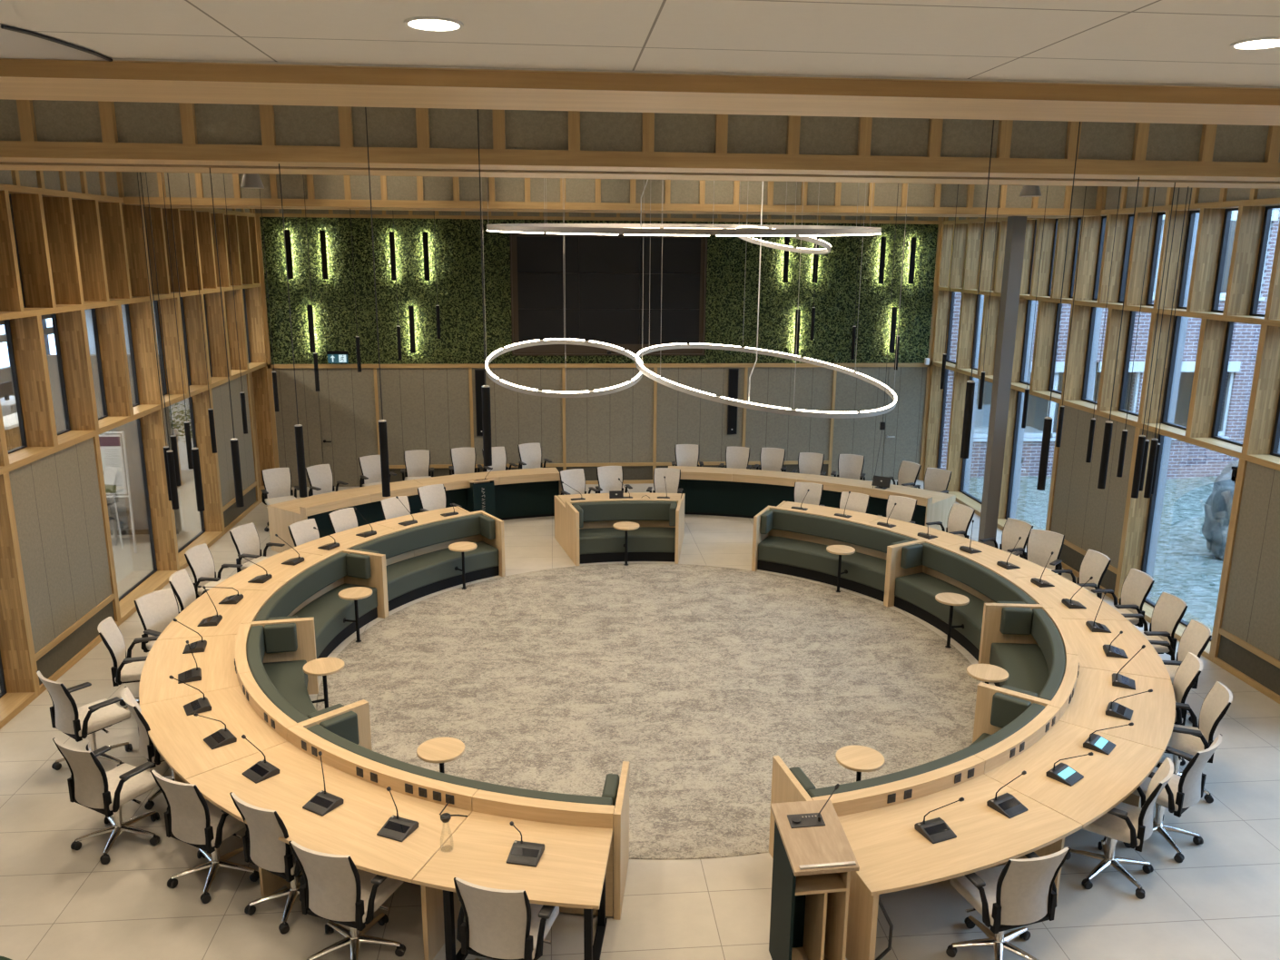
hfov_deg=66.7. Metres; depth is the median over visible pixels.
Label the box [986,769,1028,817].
desk microphone
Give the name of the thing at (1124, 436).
pendant
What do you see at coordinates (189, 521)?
window
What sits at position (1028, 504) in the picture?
window
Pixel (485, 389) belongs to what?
pendant
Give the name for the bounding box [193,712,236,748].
desk microphone
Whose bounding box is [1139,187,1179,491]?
pendant
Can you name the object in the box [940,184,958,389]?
pendant
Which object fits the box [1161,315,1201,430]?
window
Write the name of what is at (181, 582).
office chair
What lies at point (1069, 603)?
desk microphone
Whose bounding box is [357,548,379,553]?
cushion
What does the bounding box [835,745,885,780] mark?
side table
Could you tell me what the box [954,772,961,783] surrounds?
socket
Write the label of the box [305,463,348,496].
office chair
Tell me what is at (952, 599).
side table
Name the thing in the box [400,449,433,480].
office chair
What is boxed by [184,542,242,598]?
office chair
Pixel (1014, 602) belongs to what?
cushion
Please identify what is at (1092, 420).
pendant
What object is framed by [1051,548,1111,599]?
office chair
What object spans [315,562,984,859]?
carpet
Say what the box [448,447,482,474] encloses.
office chair
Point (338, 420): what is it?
door
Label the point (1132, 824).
office chair
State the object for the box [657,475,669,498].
desk microphone
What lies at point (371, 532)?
desk microphone
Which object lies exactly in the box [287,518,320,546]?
office chair
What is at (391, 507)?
office chair
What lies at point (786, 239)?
wall light
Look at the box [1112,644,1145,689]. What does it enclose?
desk microphone
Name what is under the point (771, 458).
office chair
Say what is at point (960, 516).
office chair
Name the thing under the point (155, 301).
window
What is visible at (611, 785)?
cushion
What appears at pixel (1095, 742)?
desk microphone
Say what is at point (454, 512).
desk microphone
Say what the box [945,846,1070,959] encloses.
office chair
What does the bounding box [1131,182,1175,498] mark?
pendant
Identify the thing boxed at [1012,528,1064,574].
office chair
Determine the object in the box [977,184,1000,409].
pendant
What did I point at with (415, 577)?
bench
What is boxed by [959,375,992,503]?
window
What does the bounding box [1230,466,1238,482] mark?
dome camera
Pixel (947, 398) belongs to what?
window
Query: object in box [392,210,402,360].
pendant
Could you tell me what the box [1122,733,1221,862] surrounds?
office chair
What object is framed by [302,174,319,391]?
pendant
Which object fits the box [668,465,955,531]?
desk
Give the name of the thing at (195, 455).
pendant
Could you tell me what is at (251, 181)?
lamp
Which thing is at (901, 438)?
door
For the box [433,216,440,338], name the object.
pendant
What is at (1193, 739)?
office chair
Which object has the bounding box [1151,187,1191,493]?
pendant
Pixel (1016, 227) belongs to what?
steel column
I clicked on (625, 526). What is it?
side table
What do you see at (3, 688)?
window
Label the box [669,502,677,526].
cushion
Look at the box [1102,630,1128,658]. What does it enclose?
desk microphone
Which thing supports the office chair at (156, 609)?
on the floor
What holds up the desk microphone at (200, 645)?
on the curved desk at (582, 867)
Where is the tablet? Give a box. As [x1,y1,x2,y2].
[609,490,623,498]
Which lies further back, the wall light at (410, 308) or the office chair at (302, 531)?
the wall light at (410, 308)
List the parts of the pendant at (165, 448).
cord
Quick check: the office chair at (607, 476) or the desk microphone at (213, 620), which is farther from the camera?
the office chair at (607, 476)
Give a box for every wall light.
[284,229,293,278]
[306,304,315,352]
[319,230,328,279]
[388,231,396,280]
[408,305,415,353]
[422,231,429,280]
[782,236,789,282]
[793,309,800,354]
[812,236,819,282]
[877,236,886,283]
[888,306,896,352]
[907,236,916,283]
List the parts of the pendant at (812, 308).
cord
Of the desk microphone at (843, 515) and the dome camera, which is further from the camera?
the desk microphone at (843, 515)
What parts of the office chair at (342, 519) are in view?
frame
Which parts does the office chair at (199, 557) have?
frame, backrest, armrest post, seat, armrest post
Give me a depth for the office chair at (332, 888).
6.38 m
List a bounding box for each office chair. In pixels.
[36,669,132,769]
[52,737,160,864]
[97,615,158,709]
[121,686,174,809]
[133,587,179,652]
[150,768,259,903]
[168,568,208,612]
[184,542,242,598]
[229,521,285,572]
[229,791,301,934]
[261,467,299,531]
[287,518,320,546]
[288,839,405,959]
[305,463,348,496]
[327,507,358,532]
[358,454,396,486]
[379,495,411,520]
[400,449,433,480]
[417,483,462,511]
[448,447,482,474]
[453,876,559,959]
[482,446,518,472]
[517,443,552,469]
[559,468,599,494]
[595,465,632,492]
[646,467,683,497]
[671,443,703,466]
[718,446,751,469]
[752,447,786,472]
[791,452,825,475]
[793,482,824,505]
[830,453,866,480]
[838,491,869,512]
[876,494,916,522]
[887,460,921,486]
[911,467,951,492]
[925,502,974,538]
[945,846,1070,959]
[979,517,1033,558]
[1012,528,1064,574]
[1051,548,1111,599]
[1066,756,1174,898]
[1091,567,1154,627]
[1121,590,1187,655]
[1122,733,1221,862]
[1148,618,1211,722]
[1155,679,1232,803]
[1172,651,1202,765]
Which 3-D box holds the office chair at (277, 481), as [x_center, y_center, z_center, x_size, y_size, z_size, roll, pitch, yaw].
[-6.153,0.342,16.751,0.670,0.988,0.688,-5,14,-22]
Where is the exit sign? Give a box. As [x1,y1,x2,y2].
[326,350,348,363]
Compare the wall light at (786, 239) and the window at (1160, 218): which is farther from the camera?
the wall light at (786, 239)
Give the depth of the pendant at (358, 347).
13.84 m
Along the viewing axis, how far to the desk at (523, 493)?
16.68 m
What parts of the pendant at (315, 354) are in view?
cord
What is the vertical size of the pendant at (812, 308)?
2.605 m
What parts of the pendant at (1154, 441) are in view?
cord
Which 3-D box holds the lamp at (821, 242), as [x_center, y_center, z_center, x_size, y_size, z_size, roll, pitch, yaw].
[1.750,-3.406,11.802,1.178,1.297,1.190,-1,13,-5]
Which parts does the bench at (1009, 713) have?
seat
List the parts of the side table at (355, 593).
post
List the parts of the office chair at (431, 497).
frame, backrest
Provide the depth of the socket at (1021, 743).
7.96 m
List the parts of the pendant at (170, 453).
cord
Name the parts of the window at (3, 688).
pane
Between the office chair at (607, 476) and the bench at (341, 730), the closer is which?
the bench at (341, 730)
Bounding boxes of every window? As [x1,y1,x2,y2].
[0,319,27,453]
[0,650,6,698]
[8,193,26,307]
[40,313,70,434]
[41,196,56,304]
[84,307,108,419]
[98,417,157,600]
[121,304,139,406]
[152,300,167,395]
[163,396,205,552]
[180,296,191,385]
[203,294,212,377]
[224,293,231,369]
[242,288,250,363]
[936,368,954,469]
[945,291,961,364]
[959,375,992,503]
[970,294,984,370]
[1004,390,1059,530]
[1019,299,1038,385]
[1028,219,1036,294]
[1047,218,1058,295]
[1048,303,1071,393]
[1069,216,1081,298]
[1081,306,1108,404]
[1092,216,1106,300]
[1117,214,1133,303]
[1118,310,1151,416]
[1140,433,1239,640]
[1145,212,1165,305]
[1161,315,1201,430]
[1176,209,1200,309]
[1211,207,1238,313]
[1211,321,1260,446]
[1249,205,1279,316]
[1270,393,1279,456]
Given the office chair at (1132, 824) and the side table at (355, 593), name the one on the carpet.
the side table at (355, 593)
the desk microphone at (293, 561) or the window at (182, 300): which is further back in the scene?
the window at (182, 300)
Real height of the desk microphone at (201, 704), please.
0.354 m
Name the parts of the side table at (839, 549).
post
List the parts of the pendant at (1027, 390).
cord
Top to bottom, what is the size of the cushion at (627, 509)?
0.300 m
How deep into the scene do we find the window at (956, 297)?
19.80 m
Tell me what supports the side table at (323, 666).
on the carpet
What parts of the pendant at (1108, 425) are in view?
cord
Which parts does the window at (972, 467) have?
frame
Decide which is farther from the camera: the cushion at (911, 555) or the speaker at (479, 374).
the speaker at (479, 374)
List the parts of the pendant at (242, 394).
cord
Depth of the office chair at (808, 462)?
18.55 m
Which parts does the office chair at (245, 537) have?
frame, armrest post, backrest, seat, frame, armrest post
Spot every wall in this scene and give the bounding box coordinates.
[0,169,275,728]
[255,208,943,483]
[922,186,1279,703]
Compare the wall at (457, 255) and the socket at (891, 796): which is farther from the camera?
the wall at (457, 255)
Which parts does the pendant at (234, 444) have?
cord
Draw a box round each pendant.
[137,172,171,500]
[139,172,178,509]
[145,172,181,485]
[161,174,193,469]
[167,173,204,511]
[187,172,216,452]
[209,167,244,507]
[223,175,247,433]
[259,190,279,411]
[278,163,307,497]
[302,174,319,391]
[349,208,361,372]
[364,107,390,496]
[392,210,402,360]
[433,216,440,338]
[477,108,492,465]
[810,245,817,340]
[850,215,861,359]
[894,214,906,369]
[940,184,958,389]
[960,119,994,458]
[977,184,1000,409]
[1021,188,1047,428]
[1036,121,1080,490]
[1055,186,1086,446]
[1085,186,1121,462]
[1097,177,1139,489]
[1116,187,1155,477]
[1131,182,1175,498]
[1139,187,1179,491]
[1143,186,1188,498]
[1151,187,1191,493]
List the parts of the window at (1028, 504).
frame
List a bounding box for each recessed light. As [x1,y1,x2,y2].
[403,16,463,31]
[1230,36,1279,49]
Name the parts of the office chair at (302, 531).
frame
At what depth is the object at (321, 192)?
13.30 m
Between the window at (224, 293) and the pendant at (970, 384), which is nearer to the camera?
the pendant at (970, 384)
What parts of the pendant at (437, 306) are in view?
cord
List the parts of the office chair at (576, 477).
frame, backrest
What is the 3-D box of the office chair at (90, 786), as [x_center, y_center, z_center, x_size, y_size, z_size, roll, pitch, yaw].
[-4.266,2.463,7.872,0.670,0.988,0.688,11,17,37]
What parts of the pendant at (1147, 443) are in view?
cord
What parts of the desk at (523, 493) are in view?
panel, screen panel, screen panel, modesty panel, screen panel, screen panel, panel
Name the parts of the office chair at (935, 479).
backrest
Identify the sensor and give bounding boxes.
[924,357,929,364]
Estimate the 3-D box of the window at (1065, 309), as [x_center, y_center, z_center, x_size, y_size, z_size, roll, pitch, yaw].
[6.772,-2.060,15.351,0.055,1.447,0.928,-1,13,-5]
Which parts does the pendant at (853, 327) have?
cord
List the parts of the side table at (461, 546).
post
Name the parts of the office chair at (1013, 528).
armrest post, frame, backrest, frame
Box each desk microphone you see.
[168,675,211,715]
[173,618,206,653]
[177,640,201,683]
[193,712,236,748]
[196,585,222,626]
[197,585,243,603]
[237,553,272,582]
[241,734,279,783]
[275,533,304,565]
[302,750,344,816]
[313,526,339,550]
[354,507,376,537]
[376,786,418,841]
[395,495,417,525]
[440,486,458,516]
[506,820,544,866]
[561,481,585,500]
[618,477,632,498]
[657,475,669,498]
[791,489,809,510]
[834,491,851,518]
[876,502,896,527]
[914,797,964,843]
[917,522,937,539]
[959,519,982,553]
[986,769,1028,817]
[996,536,1021,569]
[1030,551,1054,587]
[1045,751,1092,786]
[1061,576,1092,608]
[1083,721,1133,755]
[1085,590,1111,632]
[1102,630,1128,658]
[1105,689,1152,719]
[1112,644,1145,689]
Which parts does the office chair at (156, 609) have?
frame, armrest post, seat, frame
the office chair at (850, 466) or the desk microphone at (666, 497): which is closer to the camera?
the desk microphone at (666, 497)
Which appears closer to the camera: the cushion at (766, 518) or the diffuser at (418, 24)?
the diffuser at (418, 24)
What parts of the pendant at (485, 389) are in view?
cord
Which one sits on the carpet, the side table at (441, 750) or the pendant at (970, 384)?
the side table at (441, 750)
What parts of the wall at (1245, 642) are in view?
corner post, post, board, board, post, post, panel rail, panel, board, fabric panel, rail, fabric panel, post, board, post, board, panel, panel rail, fabric panel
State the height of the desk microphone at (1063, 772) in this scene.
0.327 m
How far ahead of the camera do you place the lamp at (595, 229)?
8.75 m
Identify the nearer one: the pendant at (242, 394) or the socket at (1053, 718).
the socket at (1053, 718)
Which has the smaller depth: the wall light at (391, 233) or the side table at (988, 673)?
the side table at (988, 673)
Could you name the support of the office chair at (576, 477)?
on the floor
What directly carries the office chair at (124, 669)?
on the floor
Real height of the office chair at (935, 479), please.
0.988 m
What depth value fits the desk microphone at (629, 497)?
15.92 m
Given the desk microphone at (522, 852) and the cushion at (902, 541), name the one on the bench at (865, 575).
the cushion at (902, 541)
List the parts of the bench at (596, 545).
seat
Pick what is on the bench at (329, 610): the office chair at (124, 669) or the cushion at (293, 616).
the cushion at (293, 616)
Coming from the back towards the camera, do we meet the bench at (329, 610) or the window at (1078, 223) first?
the window at (1078, 223)
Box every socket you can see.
[264,711,267,722]
[270,718,275,728]
[301,739,306,750]
[311,745,317,756]
[355,766,363,777]
[370,771,377,782]
[404,782,413,793]
[418,787,426,797]
[433,790,441,800]
[445,793,454,804]
[886,792,895,803]
[903,788,912,798]
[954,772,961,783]
[967,768,974,777]
[1009,747,1015,758]
[1019,741,1024,751]
[1044,721,1049,731]
[1051,716,1055,726]
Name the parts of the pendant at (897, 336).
cord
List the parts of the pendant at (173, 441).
cord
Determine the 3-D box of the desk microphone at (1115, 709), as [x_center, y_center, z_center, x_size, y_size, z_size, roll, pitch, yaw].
[4.347,1.944,8.633,0.342,0.310,0.210,9,16,32]
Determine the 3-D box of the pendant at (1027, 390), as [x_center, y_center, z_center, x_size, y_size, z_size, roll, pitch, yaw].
[4.915,-2.336,12.040,0.052,3.435,0.052,-1,13,-5]
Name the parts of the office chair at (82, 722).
frame, backrest, frame, armrest post, seat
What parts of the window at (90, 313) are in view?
frame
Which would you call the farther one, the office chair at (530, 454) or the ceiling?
the office chair at (530, 454)
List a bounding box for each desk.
[138,505,629,959]
[267,467,561,552]
[554,492,684,565]
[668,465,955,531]
[751,501,1175,959]
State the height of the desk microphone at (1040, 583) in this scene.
0.430 m
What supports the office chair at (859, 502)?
on the floor
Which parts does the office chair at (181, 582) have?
frame, backrest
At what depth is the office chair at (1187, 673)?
9.29 m
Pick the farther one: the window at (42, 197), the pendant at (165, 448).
the window at (42, 197)
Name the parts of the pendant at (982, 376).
cord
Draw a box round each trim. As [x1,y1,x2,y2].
[0,24,112,61]
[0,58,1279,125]
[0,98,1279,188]
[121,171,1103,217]
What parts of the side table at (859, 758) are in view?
post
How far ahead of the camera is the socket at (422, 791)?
7.23 m
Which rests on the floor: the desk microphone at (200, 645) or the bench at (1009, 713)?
the bench at (1009, 713)
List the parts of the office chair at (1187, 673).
armrest post, backrest, frame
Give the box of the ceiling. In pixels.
[0,0,1279,86]
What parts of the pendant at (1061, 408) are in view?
cord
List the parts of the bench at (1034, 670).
seat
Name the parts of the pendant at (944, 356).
cord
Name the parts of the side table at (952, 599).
post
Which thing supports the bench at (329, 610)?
on the floor
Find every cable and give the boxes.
[439,798,467,817]
[872,184,898,488]
[875,894,893,959]
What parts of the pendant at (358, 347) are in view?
cord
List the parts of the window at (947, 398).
frame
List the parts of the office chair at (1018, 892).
lever, seat, armrest post, frame, backrest, armrest post, frame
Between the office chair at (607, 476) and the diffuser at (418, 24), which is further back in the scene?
the office chair at (607, 476)
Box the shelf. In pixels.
[791,872,846,959]
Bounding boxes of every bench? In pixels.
[246,622,344,722]
[254,551,377,658]
[306,710,619,807]
[349,512,499,610]
[571,500,677,563]
[757,508,916,601]
[788,691,1045,797]
[894,541,1036,660]
[989,607,1065,700]
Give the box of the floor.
[0,479,1279,959]
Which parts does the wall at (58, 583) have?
post, board, fabric panel, panel rail, panel, board, post, fabric panel, rail, board, post, board, post, fabric panel, panel rail, panel, board, post, corner post, board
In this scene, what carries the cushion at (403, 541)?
on the bench at (415, 577)
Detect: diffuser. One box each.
[408,19,459,29]
[1234,39,1279,48]
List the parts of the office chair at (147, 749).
backrest, frame, armrest post, seat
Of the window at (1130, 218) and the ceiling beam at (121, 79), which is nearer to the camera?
the ceiling beam at (121, 79)
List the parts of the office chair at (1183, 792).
seat, armrest post, frame, backrest, frame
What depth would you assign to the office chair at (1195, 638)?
10.19 m
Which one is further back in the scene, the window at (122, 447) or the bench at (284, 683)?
the window at (122, 447)
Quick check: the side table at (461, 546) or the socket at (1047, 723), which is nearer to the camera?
the socket at (1047, 723)
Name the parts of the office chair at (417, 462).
frame, backrest, seat, frame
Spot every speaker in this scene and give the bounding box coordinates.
[474,369,484,435]
[727,368,738,433]
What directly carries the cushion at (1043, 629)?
on the bench at (1034, 670)
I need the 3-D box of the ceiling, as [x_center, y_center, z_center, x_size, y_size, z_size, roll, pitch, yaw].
[1.046,-0.842,0.756,14.200,0.108,5.729,-1,13,-5]
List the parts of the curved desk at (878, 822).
panel, panel, screen panel, panel, screen panel, screen panel, screen panel, screen panel, screen panel, support panel, screen panel, screen panel, support panel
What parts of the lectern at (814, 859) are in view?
panel, panel, control plate, panel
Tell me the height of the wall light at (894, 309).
0.910 m
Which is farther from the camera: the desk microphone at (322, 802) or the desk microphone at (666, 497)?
the desk microphone at (666, 497)
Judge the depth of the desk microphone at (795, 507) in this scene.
15.35 m
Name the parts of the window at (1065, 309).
frame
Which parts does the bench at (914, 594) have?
seat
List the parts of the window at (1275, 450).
pane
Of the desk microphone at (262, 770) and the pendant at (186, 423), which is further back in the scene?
the pendant at (186, 423)
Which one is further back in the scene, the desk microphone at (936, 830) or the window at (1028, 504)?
the window at (1028, 504)
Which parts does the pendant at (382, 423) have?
cord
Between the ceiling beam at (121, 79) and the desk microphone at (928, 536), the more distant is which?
the desk microphone at (928, 536)
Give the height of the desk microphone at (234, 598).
0.216 m
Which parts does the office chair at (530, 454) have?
frame, backrest, frame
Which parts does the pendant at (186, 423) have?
cord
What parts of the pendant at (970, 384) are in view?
cord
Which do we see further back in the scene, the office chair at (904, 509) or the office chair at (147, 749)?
the office chair at (904, 509)
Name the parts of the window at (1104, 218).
pane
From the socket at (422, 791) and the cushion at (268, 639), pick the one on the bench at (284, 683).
the cushion at (268, 639)
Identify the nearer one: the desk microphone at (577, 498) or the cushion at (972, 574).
the cushion at (972, 574)
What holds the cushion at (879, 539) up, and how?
on the bench at (865, 575)
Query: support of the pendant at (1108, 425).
hanging from the ceiling
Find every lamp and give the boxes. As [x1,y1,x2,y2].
[240,173,264,188]
[481,179,644,397]
[486,177,881,236]
[634,179,908,418]
[735,180,831,254]
[1019,185,1041,196]
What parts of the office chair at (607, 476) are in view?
frame, backrest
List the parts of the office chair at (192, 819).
frame, backrest, frame, armrest post, seat, lever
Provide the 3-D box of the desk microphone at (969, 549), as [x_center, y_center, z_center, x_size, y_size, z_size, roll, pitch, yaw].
[4.553,0.762,13.341,0.205,0.441,0.210,-6,15,-26]
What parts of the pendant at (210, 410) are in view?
cord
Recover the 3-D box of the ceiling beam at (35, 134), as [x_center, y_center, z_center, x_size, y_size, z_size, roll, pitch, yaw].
[0.491,-2.524,6.817,13.402,0.740,1.150,-1,13,-5]
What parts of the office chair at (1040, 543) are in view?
frame, backrest, frame, armrest post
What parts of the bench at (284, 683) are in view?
seat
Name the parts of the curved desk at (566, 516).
panel, panel, screen panel, panel, panel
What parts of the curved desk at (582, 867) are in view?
support panel, screen panel, screen panel, screen panel, support panel, screen panel, screen panel, screen panel, support panel, screen panel, panel, screen panel, panel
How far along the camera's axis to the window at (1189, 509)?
12.50 m
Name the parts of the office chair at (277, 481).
armrest post, frame, backrest, seat, frame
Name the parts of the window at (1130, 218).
pane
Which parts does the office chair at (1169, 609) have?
armrest post, seat, frame, backrest, armrest post, frame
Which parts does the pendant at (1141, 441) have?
cord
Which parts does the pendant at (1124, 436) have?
cord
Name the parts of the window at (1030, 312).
frame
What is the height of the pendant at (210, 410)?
3.547 m
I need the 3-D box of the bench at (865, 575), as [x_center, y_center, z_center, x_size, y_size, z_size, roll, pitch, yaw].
[2.835,1.073,14.290,2.481,0.850,0.684,12,18,40]
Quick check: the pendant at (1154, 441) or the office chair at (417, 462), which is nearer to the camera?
the pendant at (1154, 441)
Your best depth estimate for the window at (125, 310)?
13.59 m
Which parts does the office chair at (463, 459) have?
frame, backrest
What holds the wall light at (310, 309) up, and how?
attached to the wall at (457, 255)
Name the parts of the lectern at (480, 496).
panel, panel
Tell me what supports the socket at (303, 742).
attached to the curved desk at (582, 867)
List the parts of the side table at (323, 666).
post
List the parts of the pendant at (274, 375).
cord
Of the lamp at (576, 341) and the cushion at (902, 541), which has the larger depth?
the cushion at (902, 541)
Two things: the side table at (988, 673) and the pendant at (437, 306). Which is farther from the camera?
the pendant at (437, 306)
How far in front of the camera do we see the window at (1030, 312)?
16.67 m
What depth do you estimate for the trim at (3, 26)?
2.95 m
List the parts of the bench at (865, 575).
seat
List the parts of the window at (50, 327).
frame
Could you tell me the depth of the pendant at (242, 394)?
11.68 m
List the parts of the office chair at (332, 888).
frame, armrest post, backrest, frame, armrest post, seat, lever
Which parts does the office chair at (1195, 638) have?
armrest post, seat, frame, backrest, frame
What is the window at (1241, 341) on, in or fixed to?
in the wall at (1245, 642)
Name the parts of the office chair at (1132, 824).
lever, seat, armrest post, armrest post, frame, backrest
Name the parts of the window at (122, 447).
frame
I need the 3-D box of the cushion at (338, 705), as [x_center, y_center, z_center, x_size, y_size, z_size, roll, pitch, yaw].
[-2.710,2.132,8.437,0.101,0.300,0.321,13,18,42]
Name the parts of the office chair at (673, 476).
frame, backrest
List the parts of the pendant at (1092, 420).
cord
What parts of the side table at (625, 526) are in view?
post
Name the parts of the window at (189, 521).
frame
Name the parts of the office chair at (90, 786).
frame, backrest, frame, armrest post, seat, lever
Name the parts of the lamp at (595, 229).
power cord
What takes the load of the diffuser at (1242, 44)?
attached to the recessed light at (1270, 42)
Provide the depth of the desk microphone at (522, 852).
6.55 m
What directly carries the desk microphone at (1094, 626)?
on the curved desk at (878, 822)
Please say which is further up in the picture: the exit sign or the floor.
the exit sign
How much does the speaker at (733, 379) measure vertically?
1.336 m
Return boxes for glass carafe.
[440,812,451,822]
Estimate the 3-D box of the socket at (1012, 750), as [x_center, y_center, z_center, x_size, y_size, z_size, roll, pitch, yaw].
[3.018,2.208,7.880,0.072,0.072,0.008,-10,17,-38]
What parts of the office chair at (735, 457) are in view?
backrest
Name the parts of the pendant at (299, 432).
cord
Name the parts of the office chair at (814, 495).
frame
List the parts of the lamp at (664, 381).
power cord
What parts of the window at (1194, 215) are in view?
pane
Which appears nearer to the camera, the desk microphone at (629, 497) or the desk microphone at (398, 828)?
the desk microphone at (398, 828)
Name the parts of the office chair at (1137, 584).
armrest post, seat, frame, backrest, armrest post, frame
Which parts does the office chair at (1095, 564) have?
armrest post, backrest, armrest post, frame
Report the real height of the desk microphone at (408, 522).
0.419 m
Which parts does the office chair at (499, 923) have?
armrest post, frame, backrest, frame, armrest post, seat, lever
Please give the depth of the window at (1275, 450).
10.94 m
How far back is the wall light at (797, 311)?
19.68 m
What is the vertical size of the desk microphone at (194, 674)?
0.416 m
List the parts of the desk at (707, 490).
screen panel, screen panel, modesty panel, screen panel, screen panel, panel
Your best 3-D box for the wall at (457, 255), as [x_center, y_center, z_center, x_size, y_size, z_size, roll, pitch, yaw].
[-0.627,-2.865,19.616,14.072,6.000,0.350,-1,13,-5]
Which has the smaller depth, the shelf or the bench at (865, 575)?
the shelf
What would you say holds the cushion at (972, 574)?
on the bench at (914, 594)
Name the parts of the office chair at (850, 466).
backrest, frame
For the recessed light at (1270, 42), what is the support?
in the ceiling
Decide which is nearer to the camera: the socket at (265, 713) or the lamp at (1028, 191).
the socket at (265, 713)
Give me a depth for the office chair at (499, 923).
6.02 m
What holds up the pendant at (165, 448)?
hanging from the ceiling
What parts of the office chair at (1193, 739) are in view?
seat, armrest post, armrest post, backrest, frame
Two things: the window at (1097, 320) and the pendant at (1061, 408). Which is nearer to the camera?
the pendant at (1061, 408)
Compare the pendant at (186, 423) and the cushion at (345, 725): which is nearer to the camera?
the cushion at (345, 725)
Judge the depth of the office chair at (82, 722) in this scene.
8.86 m
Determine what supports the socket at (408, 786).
attached to the curved desk at (582, 867)
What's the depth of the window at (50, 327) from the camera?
11.57 m
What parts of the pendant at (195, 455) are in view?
cord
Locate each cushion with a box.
[246,625,309,722]
[254,551,348,620]
[263,622,297,653]
[266,615,298,620]
[307,703,344,718]
[319,710,359,744]
[345,552,371,579]
[349,512,483,559]
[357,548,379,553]
[480,514,495,539]
[571,500,677,521]
[572,504,583,528]
[601,773,619,807]
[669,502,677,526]
[760,510,772,533]
[768,508,916,552]
[788,766,816,791]
[891,540,909,544]
[900,543,923,568]
[920,541,1036,603]
[990,691,1031,728]
[996,600,1025,603]
[999,607,1033,634]
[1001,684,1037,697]
[1030,608,1065,700]
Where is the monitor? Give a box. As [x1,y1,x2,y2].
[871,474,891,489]
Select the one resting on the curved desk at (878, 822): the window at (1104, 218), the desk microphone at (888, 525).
the desk microphone at (888, 525)
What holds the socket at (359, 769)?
attached to the curved desk at (582, 867)
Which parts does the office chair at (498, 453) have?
backrest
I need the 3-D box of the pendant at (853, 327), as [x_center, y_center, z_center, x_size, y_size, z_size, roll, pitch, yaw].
[3.256,-2.876,14.623,0.052,2.124,0.052,-1,13,-5]
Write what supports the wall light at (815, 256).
attached to the wall at (457, 255)
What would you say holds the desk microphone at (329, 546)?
on the curved desk at (582, 867)
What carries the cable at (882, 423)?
hanging from the ceiling
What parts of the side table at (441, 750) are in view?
post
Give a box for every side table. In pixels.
[303,657,344,708]
[338,586,372,641]
[416,737,464,772]
[448,541,477,589]
[613,521,639,565]
[826,544,855,591]
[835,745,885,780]
[935,591,969,648]
[966,663,1008,683]
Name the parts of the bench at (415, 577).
seat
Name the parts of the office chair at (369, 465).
frame, backrest, seat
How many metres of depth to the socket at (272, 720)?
8.25 m
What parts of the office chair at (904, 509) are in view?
frame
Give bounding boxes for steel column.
[977,216,1027,547]
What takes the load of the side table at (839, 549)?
on the carpet
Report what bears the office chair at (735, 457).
on the floor
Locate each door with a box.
[271,367,378,486]
[830,366,927,480]
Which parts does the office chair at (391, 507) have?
frame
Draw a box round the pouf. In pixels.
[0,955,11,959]
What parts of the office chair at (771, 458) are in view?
backrest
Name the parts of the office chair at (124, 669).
frame, backrest, armrest post, seat, armrest post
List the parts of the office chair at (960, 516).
backrest, frame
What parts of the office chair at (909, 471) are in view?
backrest, frame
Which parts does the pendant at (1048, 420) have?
cord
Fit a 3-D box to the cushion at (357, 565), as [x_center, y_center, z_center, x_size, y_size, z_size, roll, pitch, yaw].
[-3.666,1.120,12.670,0.321,0.300,0.101,6,14,21]
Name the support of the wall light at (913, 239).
attached to the wall at (457, 255)
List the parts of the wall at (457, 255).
panel rail, panel, fabric panel, fabric panel, panel rail, panel, fabric panel, rail, panel rail, panel, panel rail, fabric panel, board, panel rail, panel, fabric panel, panel rail, fabric panel, panel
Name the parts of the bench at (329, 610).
seat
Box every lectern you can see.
[467,467,495,516]
[768,783,859,959]
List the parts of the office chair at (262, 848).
frame, backrest, frame, seat, armrest post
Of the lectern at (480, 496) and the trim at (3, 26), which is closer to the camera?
the trim at (3, 26)
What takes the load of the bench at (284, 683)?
on the floor
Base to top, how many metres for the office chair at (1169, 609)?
0.988 m
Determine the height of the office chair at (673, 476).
0.988 m
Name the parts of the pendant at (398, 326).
cord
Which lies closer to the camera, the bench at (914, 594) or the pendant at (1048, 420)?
the pendant at (1048, 420)
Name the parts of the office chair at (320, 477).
frame, backrest, frame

